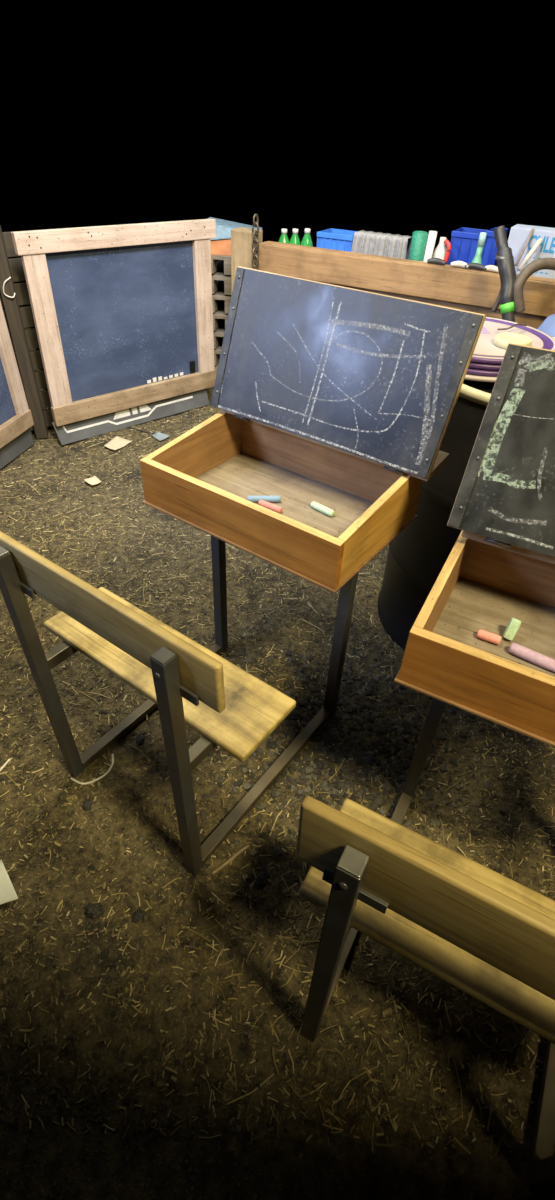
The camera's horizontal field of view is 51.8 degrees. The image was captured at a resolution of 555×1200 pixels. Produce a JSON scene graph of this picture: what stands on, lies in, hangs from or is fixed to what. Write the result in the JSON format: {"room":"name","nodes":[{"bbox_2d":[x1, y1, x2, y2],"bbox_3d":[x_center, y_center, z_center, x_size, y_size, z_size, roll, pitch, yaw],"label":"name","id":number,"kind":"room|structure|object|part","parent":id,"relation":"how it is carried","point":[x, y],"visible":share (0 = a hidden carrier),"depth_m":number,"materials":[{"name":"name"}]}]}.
{"room":"classroom","nodes":[
{"label":"classroom","id":0,"kind":"room"},
{"bbox_2d":[0,328,554,1199],"bbox_3d":[0.007,-0.300,2.349,5.184,0.024,5.184,3,40,0],"label":"floor","id":1,"kind":"structure","parent":0,"point":[55,1162],"depth_m":1.15,"materials":[{"name":"brown soil"}]},
{"bbox_2d":[0,758,10,771],"bbox_3d":[-0.694,0.425,1.440,0.008,0.009,0.062,15,41,13],"label":"stick","id":2,"kind":"object","parent":1,"relation":"on","point":[9,759],"visible":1,"depth_m":1.45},
{"bbox_2d":[0,860,17,904],"bbox_3d":[-0.592,0.607,1.215,0.046,0.006,0.104,-26,48,-30],"label":"paper scrap","id":3,"kind":"object","parent":1,"relation":"on","point":[7,891],"visible":1,"depth_m":1.21,"materials":[{"name":"white paper"}]},
{"bbox_2d":[0,301,33,468],"bbox_3d":[-1.287,-0.830,2.201,0.042,0.890,0.920,10,41,9],"label":"blackboard","id":4,"kind":"object","parent":1,"relation":"on","point":[16,420],"visible":1,"depth_m":2.60,"materials":[{"name":"brown wood"}]},
{"bbox_3d":[-1.303,-0.837,2.194,0.010,0.850,0.870,10,41,9],"label":"chalk panel","id":5,"kind":"part","parent":4,"relation":"part of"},
{"bbox_3d":[-1.293,-0.593,2.398,0.031,0.075,0.920,10,41,9],"label":"rail","id":6,"kind":"part","parent":4,"relation":"part of","materials":[{"name":"brown wood"}]},
{"bbox_2d":[0,226,47,438],"bbox_3d":[-1.170,-1.171,2.607,0.060,0.900,0.073,-8,41,-13],"label":"timber post","id":7,"kind":"object","parent":1,"relation":"on","point":[7,288],"visible":1,"depth_m":2.59,"materials":[{"name":"brown wood"}]},
{"bbox_2d":[82,800,90,810],"bbox_3d":[-0.456,0.493,1.370,0.022,0.016,0.032,-13,43,-19],"label":"lump","id":8,"kind":"object","parent":1,"relation":"on","point":[86,805],"visible":1,"depth_m":1.37,"materials":[{"name":"stone"}]},
{"bbox_2d":[0,220,182,430],"bbox_3d":[-0.885,-1.361,2.874,1.060,0.870,0.050,-28,49,-32],"label":"slatted hurdle","id":9,"kind":"object","parent":1,"relation":"on","point":[16,265],"visible":0.03,"depth_m":2.61,"materials":[{"name":"brown wood"}]},
{"bbox_2d":[70,754,113,784],"bbox_3d":[-0.459,0.436,1.447,0.118,0.010,0.049,-26,48,-30],"label":"strap","id":10,"kind":"object","parent":1,"relation":"on","point":[112,755],"visible":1,"depth_m":1.43,"materials":[{"name":"beige"}]},
{"bbox_2d":[84,476,101,484],"bbox_3d":[-0.823,-0.534,2.557,0.056,0.006,0.073,-30,50,-33],"label":"paper scrap","id":11,"kind":"object","parent":1,"relation":"on","point":[94,480],"visible":1,"depth_m":2.56,"materials":[{"name":"beige paper"}]},
{"bbox_2d":[83,902,103,918],"bbox_3d":[-0.383,0.647,1.192,0.037,0.025,0.037,-25,47,-29],"label":"lump","id":12,"kind":"object","parent":1,"relation":"on","point":[95,910],"visible":1,"depth_m":1.19,"materials":[{"name":"stone"}]},
{"bbox_2d":[104,436,131,449],"bbox_3d":[-0.806,-0.783,2.855,0.108,0.008,0.134,22,44,21],"label":"paper scrap","id":13,"kind":"object","parent":1,"relation":"on","point":[117,442],"visible":1,"depth_m":2.86,"materials":[{"name":"beige paper"}]},
{"bbox_2d":[52,389,208,444],"bbox_3d":[-0.746,-0.996,3.042,0.910,0.105,0.045,-28,49,-32],"label":"sign board","id":14,"kind":"object","parent":1,"relation":"on","point":[95,426],"visible":0.8,"depth_m":3.02,"materials":[{"name":"white paint"}]},
{"bbox_2d":[11,219,216,426],"bbox_3d":[-0.697,-1.349,2.779,0.988,0.798,0.046,-28,49,-32],"label":"blackboard","id":15,"kind":"object","parent":14,"relation":"on","point":[123,314],"visible":0.98,"depth_m":2.73,"materials":[{"name":"stone"}]},
{"bbox_3d":[-0.680,-1.622,2.545,0.988,0.078,0.031,-28,49,-32],"label":"rail","id":16,"kind":"part","parent":15,"relation":"part of","materials":[{"name":"brown wood"}]},
{"bbox_3d":[-0.716,-1.354,2.784,0.797,0.758,0.010,-28,49,-32],"label":"chalk panel","id":17,"kind":"part","parent":15,"relation":"part of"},
{"bbox_3d":[-0.714,-1.073,3.000,0.964,0.090,0.031,-28,49,-32],"label":"rail","id":18,"kind":"part","parent":15,"relation":"part of","materials":[{"name":"brown wood"}]},
{"bbox_2d":[131,908,144,922],"bbox_3d":[-0.289,0.656,1.188,0.023,0.016,0.029,14,41,13],"label":"lump","id":19,"kind":"object","parent":1,"relation":"on","point":[137,916],"visible":1,"depth_m":1.18,"materials":[{"name":"stone"}]},
{"bbox_2d":[136,734,144,744],"bbox_3d":[-0.365,0.372,1.522,0.024,0.018,0.033,-8,41,-13],"label":"lump","id":20,"kind":"object","parent":1,"relation":"on","point":[140,738],"visible":1,"depth_m":1.52,"materials":[{"name":"stone"}]},
{"bbox_2d":[126,427,154,433],"bbox_3d":[-0.685,-0.878,2.983,0.253,0.012,0.022,16,42,15],"label":"cable","id":21,"kind":"object","parent":1,"relation":"on","point":[126,427],"visible":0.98,"depth_m":2.98,"materials":[{"name":"rubber"}]},
{"bbox_2d":[152,432,169,440],"bbox_3d":[-0.607,-0.837,2.933,0.081,0.011,0.075,24,44,23],"label":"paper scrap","id":22,"kind":"object","parent":1,"relation":"on","point":[159,436],"visible":1,"depth_m":2.94,"materials":[{"name":"paper"}]},
{"bbox_2d":[211,254,231,369],"bbox_3d":[-0.246,-1.776,3.546,0.320,0.690,0.500,7,40,4],"label":"pallet stack","id":23,"kind":"object","parent":1,"relation":"on","point":[221,269],"visible":0.2,"depth_m":3.33,"materials":[{"name":"wood"}]},
{"bbox_2d":[208,217,261,255],"bbox_3d":[-0.249,-2.015,3.177,0.300,0.150,0.220,7,40,4],"label":"case","id":24,"kind":"object","parent":23,"relation":"on","point":[220,245],"visible":0.23,"depth_m":3.12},
{"bbox_3d":[-0.248,-2.039,3.157,0.300,0.087,0.220,7,40,4],"label":"case lid","id":25,"kind":"part","parent":24,"relation":"part of","materials":[{"name":"wood"}]},
{"bbox_2d":[211,844,249,874],"bbox_3d":[-0.105,0.580,1.281,0.102,0.011,0.011,-27,48,-31],"label":"twig","id":26,"kind":"object","parent":1,"relation":"on","point":[247,846],"visible":1,"depth_m":1.28,"materials":[{"name":"brown wood"}]},
{"bbox_2d":[0,266,485,875],"bbox_3d":[-0.103,-0.060,1.260,0.586,1.016,0.797,27,46,26],"label":"school desk","id":27,"kind":"object","parent":1,"relation":"on","point":[341,399],"visible":1,"depth_m":1.20,"materials":[{"name":"wood"}]},
{"bbox_3d":[-0.496,0.175,1.220,0.028,0.676,0.040,27,46,26],"label":"post","id":28,"kind":"part","parent":27,"relation":"part of","materials":[{"name":"metal"}]},
{"bbox_3d":[-0.305,0.015,0.945,0.562,0.102,0.018,27,46,26],"label":"backrest","id":29,"kind":"part","parent":27,"relation":"part of","materials":[{"name":"brown wood"}]},
{"bbox_3d":[-0.340,0.280,1.607,0.027,0.022,0.530,27,46,26],"label":"floor rail","id":30,"kind":"part","parent":27,"relation":"part of","materials":[{"name":"metal"}]},
{"bbox_3d":[-0.237,0.128,1.181,0.563,0.019,0.165,27,46,26],"label":"seat","id":31,"kind":"part","parent":27,"relation":"part of","materials":[{"name":"brown wood"}]},
{"bbox_3d":[-0.174,0.337,1.046,0.028,0.676,0.040,27,46,26],"label":"post","id":32,"kind":"part","parent":27,"relation":"part of","materials":[{"name":"metal"}]},
{"bbox_3d":[-0.164,-0.068,1.609,0.028,0.572,0.028,27,46,26],"label":"desk leg","id":33,"kind":"part","parent":27,"relation":"part of","materials":[{"name":"metal"}]},
{"bbox_2d":[247,496,280,501],"bbox_3d":[-0.032,-0.238,1.347,0.079,0.016,0.016,-1,40,-4],"label":"stick","id":34,"kind":"object","parent":27,"relation":"on","point":[249,498],"visible":0.85,"depth_m":1.34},
{"bbox_3d":[-0.018,0.442,1.433,0.027,0.022,0.530,27,46,26],"label":"floor rail","id":35,"kind":"part","parent":27,"relation":"part of","materials":[{"name":"metal"}]},
{"bbox_2d":[258,500,281,512],"bbox_3d":[-0.017,-0.216,1.322,0.060,0.016,0.016,24,44,23],"label":"stick","id":36,"kind":"object","parent":27,"relation":"on","point":[273,507],"visible":0.92,"depth_m":1.31,"materials":[{"name":"red"}]},
{"bbox_2d":[140,410,448,593],"bbox_3d":[0.028,-0.277,1.296,0.685,0.164,0.615,3,40,0],"label":"desk tray","id":37,"kind":"object","parent":27,"relation":"on","point":[203,478],"depth_m":1.29,"materials":[{"name":"brown wood"}]},
{"bbox_2d":[310,501,334,516],"bbox_3d":[0.104,-0.211,1.323,0.062,0.017,0.017,31,48,29],"label":"stick","id":38,"kind":"object","parent":27,"relation":"on","point":[321,508],"visible":1,"depth_m":1.31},
{"bbox_3d":[0.158,0.095,1.435,0.028,0.572,0.028,27,46,26],"label":"desk leg","id":39,"kind":"part","parent":27,"relation":"part of","materials":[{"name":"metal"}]},
{"bbox_3d":[0.111,-0.505,1.242,0.586,0.297,0.120,27,46,26],"label":"lid","id":40,"kind":"part","parent":27,"relation":"part of","materials":[{"name":"grey stone"}]},
{"bbox_2d":[0,389,554,1154],"bbox_3d":[-0.256,-0.183,2.174,3.320,0.047,3.339,3,40,0],"label":"straw","id":41,"kind":"object","parent":1,"relation":"on","point":[317,1097],"visible":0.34,"depth_m":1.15,"materials":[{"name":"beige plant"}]},
{"bbox_2d":[231,227,554,328],"bbox_3d":[0.693,-1.409,3.041,1.777,0.850,0.680,21,43,20],"label":"wooden shelf","id":42,"kind":"object","parent":1,"relation":"on","point":[471,290],"visible":0.35,"depth_m":2.64,"materials":[{"name":"brown wood"}]},
{"bbox_3d":[-0.169,-1.520,3.122,0.130,0.850,0.100,21,43,20],"label":"corner post","id":43,"kind":"part","parent":42,"relation":"part of","materials":[{"name":"brown wood"}]},
{"bbox_2d":[252,213,258,267],"bbox_3d":[-0.108,-1.754,2.797,0.034,0.229,0.025,-9,42,-14],"label":"chain","id":44,"kind":"object","parent":42,"relation":"hanging from","point":[255,224],"visible":1,"depth_m":2.79,"materials":[{"name":"metal"}]},
{"bbox_2d":[278,228,288,243],"bbox_3d":[0.031,-1.823,3.032,0.068,0.244,0.068,3,40,0],"label":"plastic bottle","id":45,"kind":"object","parent":42,"relation":"on","point":[283,238],"visible":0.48,"depth_m":2.96,"materials":[{"name":"green plastic"}]},
{"bbox_2d":[289,228,300,244],"bbox_3d":[0.088,-1.824,3.035,0.068,0.246,0.068,3,40,0],"label":"plastic bottle","id":46,"kind":"object","parent":42,"relation":"on","point":[294,239],"visible":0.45,"depth_m":2.97,"materials":[{"name":"green plastic"}]},
{"bbox_2d":[301,228,312,246],"bbox_3d":[0.148,-1.784,2.983,0.068,0.257,0.068,3,40,0],"label":"plastic bottle","id":47,"kind":"object","parent":42,"relation":"on","point":[306,241],"visible":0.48,"depth_m":2.91,"materials":[{"name":"green plastic"}]},
{"bbox_2d":[317,228,357,251],"bbox_3d":[0.327,-1.824,3.054,0.201,0.239,0.169,21,43,20],"label":"plastic crate","id":48,"kind":"object","parent":42,"relation":"on","point":[335,239],"visible":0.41,"depth_m":2.95,"materials":[{"name":"blue plastic"}]},
{"bbox_2d":[351,230,411,258],"bbox_3d":[0.500,-1.661,2.847,0.307,0.271,0.122,21,43,20],"label":"books","id":49,"kind":"object","parent":42,"relation":"on","point":[365,242],"visible":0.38,"depth_m":2.76,"materials":[{"name":"grey paper"}]},
{"bbox_2d":[408,231,427,260],"bbox_3d":[0.653,-1.577,2.729,0.071,0.305,0.071,21,43,20],"label":"roll","id":50,"kind":"object","parent":42,"relation":"on","point":[419,238],"visible":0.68,"depth_m":2.65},
{"bbox_2d":[423,231,436,261],"bbox_3d":[0.702,-1.569,2.717,0.048,0.313,0.037,21,43,20],"label":"pipe","id":51,"kind":"object","parent":42,"relation":"on","point":[432,235],"visible":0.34,"depth_m":2.64,"materials":[{"name":"paint"}]},
{"bbox_2d":[427,258,445,264],"bbox_3d":[0.716,-1.521,2.568,0.088,0.023,0.029,21,43,20],"label":"strap","id":52,"kind":"object","parent":42,"relation":"on","point":[439,261],"visible":1,"depth_m":2.56,"materials":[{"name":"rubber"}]},
{"bbox_2d":[432,237,450,263],"bbox_3d":[0.773,-1.574,2.749,0.090,0.285,0.077,21,43,20],"label":"jug","id":53,"kind":"object","parent":42,"relation":"on","point":[441,252],"visible":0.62,"depth_m":2.67,"materials":[{"name":"paint"}]},
{"bbox_3d":[0.785,-1.605,2.681,0.043,0.146,0.030,21,43,20],"label":"handle","id":54,"kind":"part","parent":53,"relation":"part of","materials":[{"name":"red plastic"}]},
{"bbox_2d":[450,261,468,267],"bbox_3d":[0.809,-1.487,2.532,0.086,0.023,0.029,21,43,20],"label":"wrapper","id":55,"kind":"object","parent":42,"relation":"on","point":[461,264],"visible":1,"depth_m":2.53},
{"bbox_2d":[446,227,488,264],"bbox_3d":[0.913,-1.631,2.807,0.145,0.308,0.169,21,43,20],"label":"plastic crate","id":56,"kind":"object","parent":42,"relation":"on","point":[464,241],"visible":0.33,"depth_m":2.70,"materials":[{"name":"blue plastic"}]},
{"bbox_2d":[465,263,486,270],"bbox_3d":[0.872,-1.463,2.508,0.101,0.023,0.029,21,43,20],"label":"strap","id":57,"kind":"object","parent":42,"relation":"on","point":[477,266],"visible":1,"depth_m":2.50,"materials":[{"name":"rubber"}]},
{"bbox_2d":[471,232,486,263],"bbox_3d":[0.896,-1.482,2.610,0.056,0.332,0.056,21,43,20],"label":"bottle","id":58,"kind":"object","parent":42,"relation":"on","point":[477,259],"visible":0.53,"depth_m":2.54,"materials":[{"name":"green glass"}]},
{"bbox_2d":[485,265,498,272],"bbox_3d":[0.934,-1.440,2.484,0.076,0.023,0.029,21,43,20],"label":"strap","id":59,"kind":"object","parent":42,"relation":"on","point":[493,268],"visible":0.84,"depth_m":2.48,"materials":[{"name":"white plastic"}]},
{"bbox_2d":[481,227,507,266],"bbox_3d":[1.032,-1.620,2.792,0.075,0.318,0.169,21,43,20],"label":"plastic crate","id":60,"kind":"object","parent":42,"relation":"on","point":[489,251],"visible":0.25,"depth_m":2.69,"materials":[{"name":"blue plastic"}]},
{"bbox_2d":[493,225,516,321],"bbox_3d":[0.897,-1.266,2.263,0.070,0.344,0.224,-16,44,-21],"label":"pipe","id":61,"kind":"object","parent":42,"relation":"hanging from","point":[504,257],"visible":0.9,"depth_m":2.23,"materials":[{"name":"metal"}]},
{"bbox_2d":[491,288,500,311],"bbox_3d":[0.899,-1.227,2.328,0.035,0.103,0.020,3,40,0],"label":"cable","id":62,"kind":"object","parent":61,"relation":"attached to","point":[496,304],"visible":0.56,"depth_m":2.34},
{"bbox_2d":[513,258,554,313],"bbox_3d":[1.043,-1.239,2.256,0.248,0.190,0.068,-9,41,-14],"label":"hose","id":63,"kind":"object","parent":61,"relation":"attached to","point":[534,266],"visible":0.99,"depth_m":2.21,"materials":[{"name":"brown rubber"}]},
{"bbox_2d":[517,238,542,270],"bbox_3d":[1.071,-1.466,2.427,0.105,0.119,0.020,-20,45,-25],"label":"rod","id":64,"kind":"object","parent":42,"relation":"on","point":[539,241],"visible":1,"depth_m":2.42,"materials":[{"name":"beige wood"}]},
{"bbox_2d":[508,224,554,278],"bbox_3d":[1.171,-1.448,2.564,0.322,0.360,0.141,21,43,20],"label":"cardboard box","id":65,"kind":"object","parent":42,"relation":"on","point":[519,233],"visible":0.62,"depth_m":2.46,"materials":[{"name":"white cardboard"}]},
{"bbox_2d":[515,229,533,265],"bbox_3d":[1.052,-1.501,2.437,0.013,0.131,0.099,29,47,28],"label":"wooden stick","id":66,"kind":"object","parent":65,"relation":"attached to","point":[532,230],"visible":0.91,"depth_m":2.43,"materials":[{"name":"brown wood"}]},
{"bbox_2d":[296,343,554,1196],"bbox_3d":[0.435,0.268,0.909,0.586,1.005,0.801,21,43,20],"label":"school desk","id":67,"kind":"object","parent":1,"relation":"on","point":[481,931],"visible":0.98,"depth_m":0.90,"materials":[{"name":"wood"}]},
{"bbox_3d":[0.070,0.533,0.827,0.028,0.676,0.040,21,43,20],"label":"post","id":68,"kind":"part","parent":67,"relation":"part of","materials":[{"name":"metal"}]},
{"bbox_3d":[0.192,0.626,1.226,0.027,0.022,0.521,21,43,20],"label":"floor rail","id":69,"kind":"part","parent":67,"relation":"part of","materials":[{"name":"metal"}]},
{"bbox_3d":[0.334,0.280,1.250,0.028,0.541,0.028,21,43,20],"label":"desk leg","id":70,"kind":"part","parent":67,"relation":"part of","materials":[{"name":"metal"}]},
{"bbox_3d":[0.272,0.359,0.570,0.562,0.129,0.018,21,43,20],"label":"backrest","id":71,"kind":"part","parent":67,"relation":"part of","materials":[{"name":"brown wood"}]},
{"bbox_3d":[0.317,0.476,0.800,0.561,0.019,0.176,21,43,20],"label":"seat","id":72,"kind":"part","parent":67,"relation":"part of","materials":[{"name":"brown wood"}]},
{"bbox_2d":[394,530,554,746],"bbox_3d":[0.543,0.060,0.969,0.676,0.172,0.580,3,40,0],"label":"desk tray","id":73,"kind":"object","parent":67,"relation":"on","point":[486,581],"depth_m":1.02,"materials":[{"name":"brown wood"}]},
{"bbox_2d":[476,629,501,644],"bbox_3d":[0.390,0.068,1.055,0.042,0.018,0.018,20,43,20],"label":"stick","id":74,"kind":"object","parent":67,"relation":"on","point":[490,637],"visible":1,"depth_m":1.05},
{"bbox_3d":[0.606,-0.185,0.902,0.586,0.290,0.148,21,43,20],"label":"lid","id":75,"kind":"part","parent":67,"relation":"part of","materials":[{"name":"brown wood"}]},
{"bbox_2d":[503,618,520,640],"bbox_3d":[0.432,0.053,1.056,0.019,0.042,0.035,29,46,27],"label":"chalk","id":76,"kind":"object","parent":67,"relation":"on","point":[514,624],"visible":1,"depth_m":1.05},
{"bbox_2d":[508,643,554,671],"bbox_3d":[0.456,0.102,1.016,0.088,0.022,0.021,25,45,25],"label":"stick","id":77,"kind":"object","parent":67,"relation":"on","point":[534,657],"visible":1,"depth_m":1.01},
{"bbox_3d":[0.420,0.667,0.688,0.028,0.676,0.040,21,43,20],"label":"post","id":78,"kind":"part","parent":67,"relation":"part of","materials":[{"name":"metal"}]},
{"bbox_3d":[0.543,0.760,1.088,0.027,0.022,0.521,21,43,20],"label":"floor rail","id":79,"kind":"part","parent":67,"relation":"part of","materials":[{"name":"metal"}]},
{"bbox_2d":[377,337,554,649],"bbox_3d":[0.648,-0.263,1.688,0.596,0.832,0.596,3,40,0],"label":"drum","id":80,"kind":"object","parent":1,"relation":"on","point":[416,557],"visible":0.25,"depth_m":1.54,"materials":[{"name":"black metal"}]},
{"bbox_2d":[464,374,496,381],"bbox_3d":[0.497,-0.627,1.457,0.396,0.011,0.396,3,40,0],"label":"lid","id":81,"kind":"object","parent":80,"relation":"on","point":[468,376],"visible":0.05,"depth_m":1.31,"materials":[{"name":"beige plastic"}]},
{"bbox_2d":[466,368,498,376],"bbox_3d":[0.498,-0.636,1.449,0.384,0.013,0.384,3,40,0],"label":"lid","id":82,"kind":"object","parent":81,"relation":"on","point":[472,371],"visible":0.04,"depth_m":1.30,"materials":[{"name":"purple plastic"}]},
{"bbox_2d":[468,362,500,369],"bbox_3d":[0.500,-0.646,1.440,0.380,0.013,0.380,3,40,0],"label":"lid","id":83,"kind":"object","parent":82,"relation":"on","point":[484,366],"visible":0.06,"depth_m":1.30,"materials":[{"name":"purple plastic"}]},
{"bbox_2d":[471,317,554,363],"bbox_3d":[0.498,-0.658,1.433,0.386,0.014,0.386,3,40,0],"label":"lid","id":84,"kind":"object","parent":83,"relation":"on","point":[485,351],"visible":0.29,"depth_m":1.42,"materials":[{"name":"beige plastic"}]},
{"bbox_2d":[497,323,526,329],"bbox_3d":[0.595,-0.699,1.456,0.038,0.019,0.110,32,48,30],"label":"twig","id":85,"kind":"object","parent":84,"relation":"on","point":[518,323],"visible":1,"depth_m":1.43,"materials":[{"name":"wood"}]},
{"bbox_2d":[493,333,531,348],"bbox_3d":[0.562,-0.617,1.367,0.086,0.019,0.086,3,40,0],"label":"lid","id":86,"kind":"object","parent":84,"relation":"on","point":[501,340],"visible":0.84,"depth_m":1.35,"materials":[{"name":"beige plastic"}]},
{"bbox_2d":[538,314,554,336],"bbox_3d":[1.027,-0.631,2.104,0.390,0.890,0.390,3,40,0],"label":"barrel","id":87,"kind":"object","parent":1,"relation":"on","point":[548,326],"visible":0.06,"depth_m":1.88,"materials":[{"name":"blue plastic"}]}
]}

